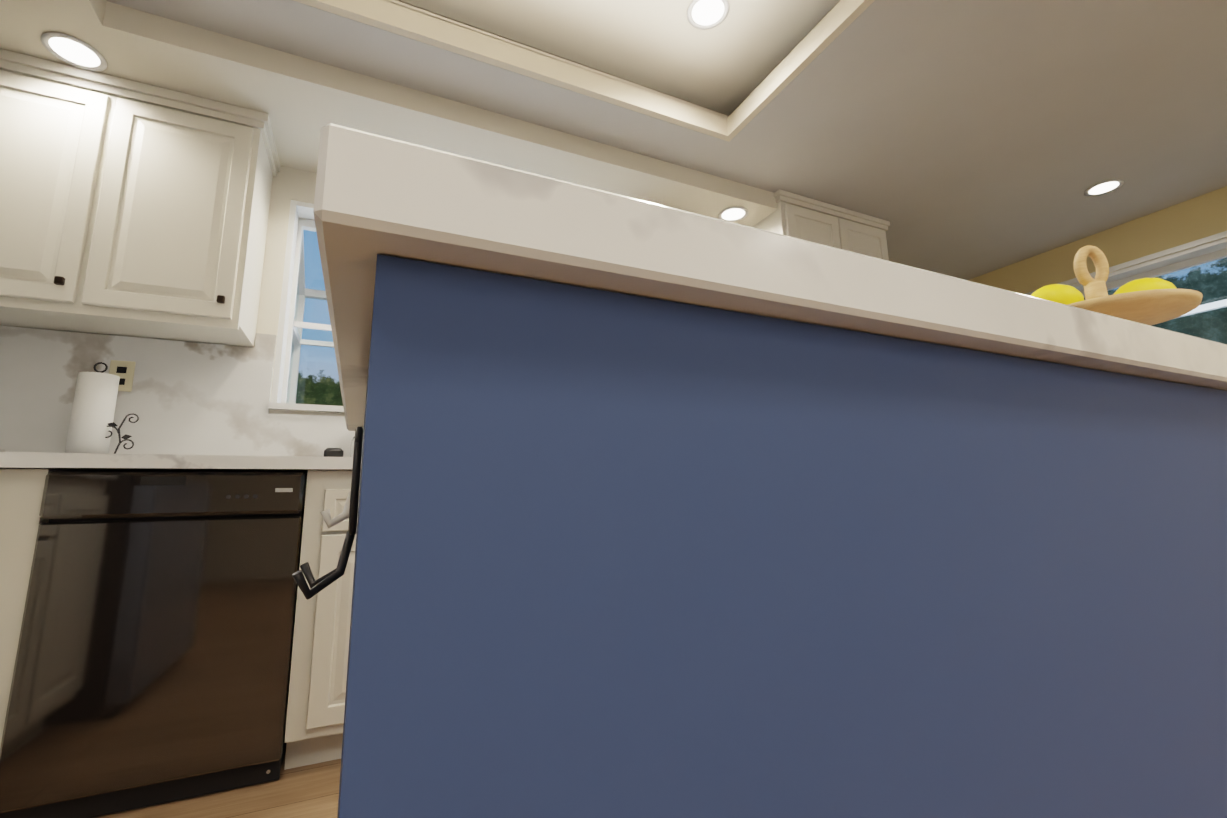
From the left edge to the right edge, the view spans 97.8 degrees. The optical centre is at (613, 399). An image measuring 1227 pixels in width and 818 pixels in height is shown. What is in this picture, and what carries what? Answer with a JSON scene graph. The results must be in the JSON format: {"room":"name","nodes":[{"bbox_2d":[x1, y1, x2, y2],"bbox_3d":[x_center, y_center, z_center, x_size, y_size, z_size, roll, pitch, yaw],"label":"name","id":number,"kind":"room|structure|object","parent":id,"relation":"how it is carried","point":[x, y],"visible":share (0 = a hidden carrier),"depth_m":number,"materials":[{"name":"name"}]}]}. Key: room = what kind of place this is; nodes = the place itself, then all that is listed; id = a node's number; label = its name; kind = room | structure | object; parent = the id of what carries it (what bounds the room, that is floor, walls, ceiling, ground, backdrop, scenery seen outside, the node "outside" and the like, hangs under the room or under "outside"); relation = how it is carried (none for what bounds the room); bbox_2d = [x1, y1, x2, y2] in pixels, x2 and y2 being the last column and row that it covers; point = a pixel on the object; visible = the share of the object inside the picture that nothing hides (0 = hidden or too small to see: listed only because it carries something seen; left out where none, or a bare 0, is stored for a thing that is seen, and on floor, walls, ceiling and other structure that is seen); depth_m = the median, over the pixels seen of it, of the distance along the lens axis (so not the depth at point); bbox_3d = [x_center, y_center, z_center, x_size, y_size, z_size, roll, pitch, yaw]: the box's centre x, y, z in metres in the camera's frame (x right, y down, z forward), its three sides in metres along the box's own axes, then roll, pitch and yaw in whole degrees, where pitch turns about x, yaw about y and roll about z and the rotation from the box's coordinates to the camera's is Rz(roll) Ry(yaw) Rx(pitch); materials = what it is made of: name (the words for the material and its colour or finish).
{"room":"kitchen","nodes":[
{"label":"kitchen","id":0,"kind":"room"},
{"bbox_2d":[92,752,340,817],"bbox_3d":[1.248,0.851,0.159,5.880,0.100,5.880,4,-11,-25],"label":"floor","id":1,"kind":"structure","parent":0,"point":[310,791],"depth_m":1.42,"materials":[{"name":"brown wood"}]},
{"bbox_2d":[0,465,67,745],"bbox_3d":[-1.812,0.575,1.078,0.796,0.879,1.458,4,-11,-25],"label":"base cabinet","id":2,"kind":"object","parent":1,"relation":"on","point":[21,486],"depth_m":1.38,"materials":[{"name":"white wood"}]},
{"bbox_2d":[284,469,360,769],"bbox_3d":[-0.661,0.736,2.061,0.926,0.879,0.633,4,-11,-25],"label":"base cabinet","id":3,"kind":"object","parent":1,"relation":"on","point":[319,662],"depth_m":1.62,"materials":[{"name":"white wood"}]},
{"bbox_2d":[0,471,306,817],"bbox_3d":[-1.343,0.686,1.720,0.594,0.868,0.620,4,-11,-25],"label":"dishwasher","id":4,"kind":"object","parent":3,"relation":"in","point":[152,665],"visible":0.98,"depth_m":1.44,"materials":[{"name":"black metal"}]},
{"bbox_2d":[0,409,361,471],"bbox_3d":[-0.616,0.202,1.710,3.446,0.039,1.439,4,-11,-25],"label":"countertop","id":5,"kind":"structure","parent":3,"relation":"on","point":[32,437],"depth_m":1.91,"materials":[{"name":"white stone"}]},
{"bbox_2d":[65,362,138,453],"bbox_3d":[-1.736,0.044,1.811,0.217,0.345,0.183,4,-11,-25],"label":"paper towel holder","id":6,"kind":"object","parent":5,"relation":"on","point":[91,424],"visible":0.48,"depth_m":1.77,"materials":[{"name":"white paper"}]},
{"bbox_2d":[324,436,362,456],"bbox_3d":[-1.096,0.175,2.212,0.200,0.210,0.090,4,-11,-25],"label":"soap caddy","id":7,"kind":"object","parent":5,"relation":"on","point":[333,452],"visible":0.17,"depth_m":2.16,"materials":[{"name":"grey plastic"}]},
{"bbox_2d":[329,227,1226,817],"bbox_3d":[0.531,0.475,0.755,1.651,0.879,0.616,4,-11,-25],"label":"kitchen island","id":8,"kind":"object","parent":1,"relation":"on","point":[669,513],"depth_m":0.28,"materials":[{"name":"wood"}]},
{"bbox_2d":[292,427,362,599],"bbox_3d":[-0.271,0.103,0.511,0.048,0.157,0.078,4,-11,-25],"label":"hook","id":9,"kind":"object","parent":8,"relation":"attached to","point":[322,583],"visible":1,"depth_m":0.50,"materials":[{"name":"black metal"}]},
{"bbox_2d":[320,492,350,528],"bbox_3d":[-0.313,0.105,0.614,0.038,0.085,0.022,4,-11,-25],"label":"hook","id":10,"kind":"object","parent":8,"relation":"attached to","point":[339,518],"visible":0.44,"depth_m":0.60,"materials":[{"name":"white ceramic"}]},
{"bbox_2d":[313,123,1226,382],"bbox_3d":[0.521,0.023,0.841,1.694,0.040,0.653,4,-11,-25],"label":"island countertop","id":11,"kind":"structure","parent":8,"relation":"on","point":[366,181],"depth_m":0.26,"materials":[{"name":"white stone"}]},
{"bbox_2d":[1067,245,1202,325],"bbox_3d":[1.046,-0.148,1.144,0.372,0.386,0.372,4,-11,-25],"label":"tiered stand","id":12,"kind":"object","parent":11,"relation":"on","point":[1152,307],"visible":0.4,"depth_m":1.07,"materials":[{"name":"brown wood"}]},
{"bbox_2d":[1031,284,1083,304],"bbox_3d":[0.963,-0.209,1.167,0.115,0.082,0.086,4,-11,-25],"label":"lemon","id":13,"kind":"object","parent":12,"relation":"on","point":[1063,294],"visible":0.33,"depth_m":1.14,"materials":[{"name":"yellow food"}]},
{"bbox_2d":[1113,278,1176,294],"bbox_3d":[1.132,-0.217,1.141,0.099,0.082,0.095,4,-11,-25],"label":"lemon","id":14,"kind":"object","parent":12,"relation":"on","point":[1142,284],"visible":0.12,"depth_m":1.12,"materials":[{"name":"yellow food"}]},
{"bbox_2d":[753,189,889,260],"bbox_3d":[1.135,0.135,2.992,0.834,2.336,0.708,4,-11,-25],"label":"tall cabinet","id":15,"kind":"object","parent":1,"relation":"on","point":[808,219],"visible":0.08,"depth_m":2.90,"materials":[{"name":"white wood"}]},
{"bbox_2d":[256,166,344,415],"bbox_3d":[0.004,-0.060,2.969,5.880,2.750,0.140,4,-11,-25],"label":"wall","id":16,"kind":"structure","parent":0,"point":[289,184],"depth_m":2.31,"materials":[{"name":"white paint"}]},
{"bbox_2d":[0,49,279,346],"bbox_3d":[-1.905,-0.680,1.880,1.147,0.856,0.382,4,-11,-25],"label":"upper cabinet","id":17,"kind":"object","parent":16,"relation":"attached to","point":[130,208],"visible":1,"depth_m":1.83,"materials":[{"name":"white wood"}]},
{"bbox_2d":[0,325,361,470],"bbox_3d":[-0.625,-0.087,1.772,3.446,0.549,1.458,4,-11,-25],"label":"backsplash","id":18,"kind":"structure","parent":16,"relation":"attached to","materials":[{"name":"stone"}]},
{"bbox_2d":[109,360,135,391],"bbox_3d":[-1.831,-0.086,1.990,0.072,0.115,0.008,4,-11,-25],"label":"outlet","id":19,"kind":"object","parent":18,"relation":"attached to","point":[124,371],"visible":0.81,"depth_m":1.99,"materials":[{"name":"beige plastic"}]},
{"bbox_2d":[269,200,343,412],"bbox_3d":[-0.898,-0.336,2.787,1.380,0.942,0.550,4,-11,-25],"label":"garden window","id":20,"kind":"structure","parent":16,"relation":"in","point":[290,326],"depth_m":2.40,"materials":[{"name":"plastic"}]},
{"bbox_2d":[0,0,777,226],"bbox_3d":[-0.234,-1.334,1.109,3.448,0.090,3.400,4,-11,-25],"label":"soffit","id":21,"kind":"structure","parent":0,"point":[301,101],"depth_m":2.03,"materials":[{"name":"white paint"}]},
{"bbox_2d":[40,32,106,70],"bbox_3d":[-1.767,-1.139,1.756,0.156,0.006,0.156,4,-11,-25],"label":"recessed light","id":22,"kind":"object","parent":21,"relation":"in","point":[73,51],"visible":1,"depth_m":1.75,"materials":[{"name":"white plastic"}]},
{"bbox_2d":[718,206,747,221],"bbox_3d":[0.635,-0.982,2.840,0.156,0.006,0.156,4,-11,-25],"label":"recessed light","id":23,"kind":"object","parent":21,"relation":"in","point":[733,214],"visible":0.98,"depth_m":2.84,"materials":[{"name":"white plastic"}]},
{"bbox_2d":[107,0,1226,279],"bbox_3d":[1.205,-1.627,0.615,5.600,0.260,5.600,4,-11,-25],"label":"ceiling","id":24,"kind":"structure","parent":0,"point":[965,138],"depth_m":2.16,"materials":[{"name":"white paint"}]},
{"bbox_2d":[687,0,728,29],"bbox_3d":[0.352,-1.447,1.995,0.156,0.006,0.156,4,-11,-25],"label":"recessed light","id":25,"kind":"object","parent":24,"relation":"in","point":[705,14],"visible":1,"depth_m":2.00,"materials":[{"name":"white plastic"}]},
{"bbox_2d":[1084,179,1123,195],"bbox_3d":[2.578,-1.112,2.814,0.156,0.006,0.156,4,-11,-25],"label":"recessed light","id":26,"kind":"object","parent":24,"relation":"in","point":[1104,187],"visible":1,"depth_m":2.81,"materials":[{"name":"white plastic"}]},
{"bbox_2d":[968,186,1226,293],"bbox_3d":[3.851,-0.386,1.562,0.140,2.750,5.740,4,-11,-25],"label":"wall","id":27,"kind":"structure","parent":0,"point":[1196,218],"depth_m":3.18,"materials":[{"name":"yellow paint"}]},
{"bbox_2d":[1025,231,1226,341],"bbox_3d":[3.390,-0.194,2.936,0.555,1.315,1.780,4,-11,-25],"label":"window","id":28,"kind":"structure","parent":27,"relation":"in","point":[1193,256],"depth_m":3.09,"materials":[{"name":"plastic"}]},
{"label":"outside","id":29,"kind":"structure","parent":0,"visible":0},
{"bbox_2d":[286,230,342,405],"bbox_3d":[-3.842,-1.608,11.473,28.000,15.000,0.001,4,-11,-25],"label":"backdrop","id":30,"kind":"structure","parent":29,"point":[332,379],"depth_m":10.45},
{"bbox_2d":[1084,257,1226,343],"bbox_3d":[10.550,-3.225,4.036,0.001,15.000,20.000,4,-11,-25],"label":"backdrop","id":31,"kind":"structure","parent":29,"point":[1220,285],"depth_m":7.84,"materials":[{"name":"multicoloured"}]}
]}

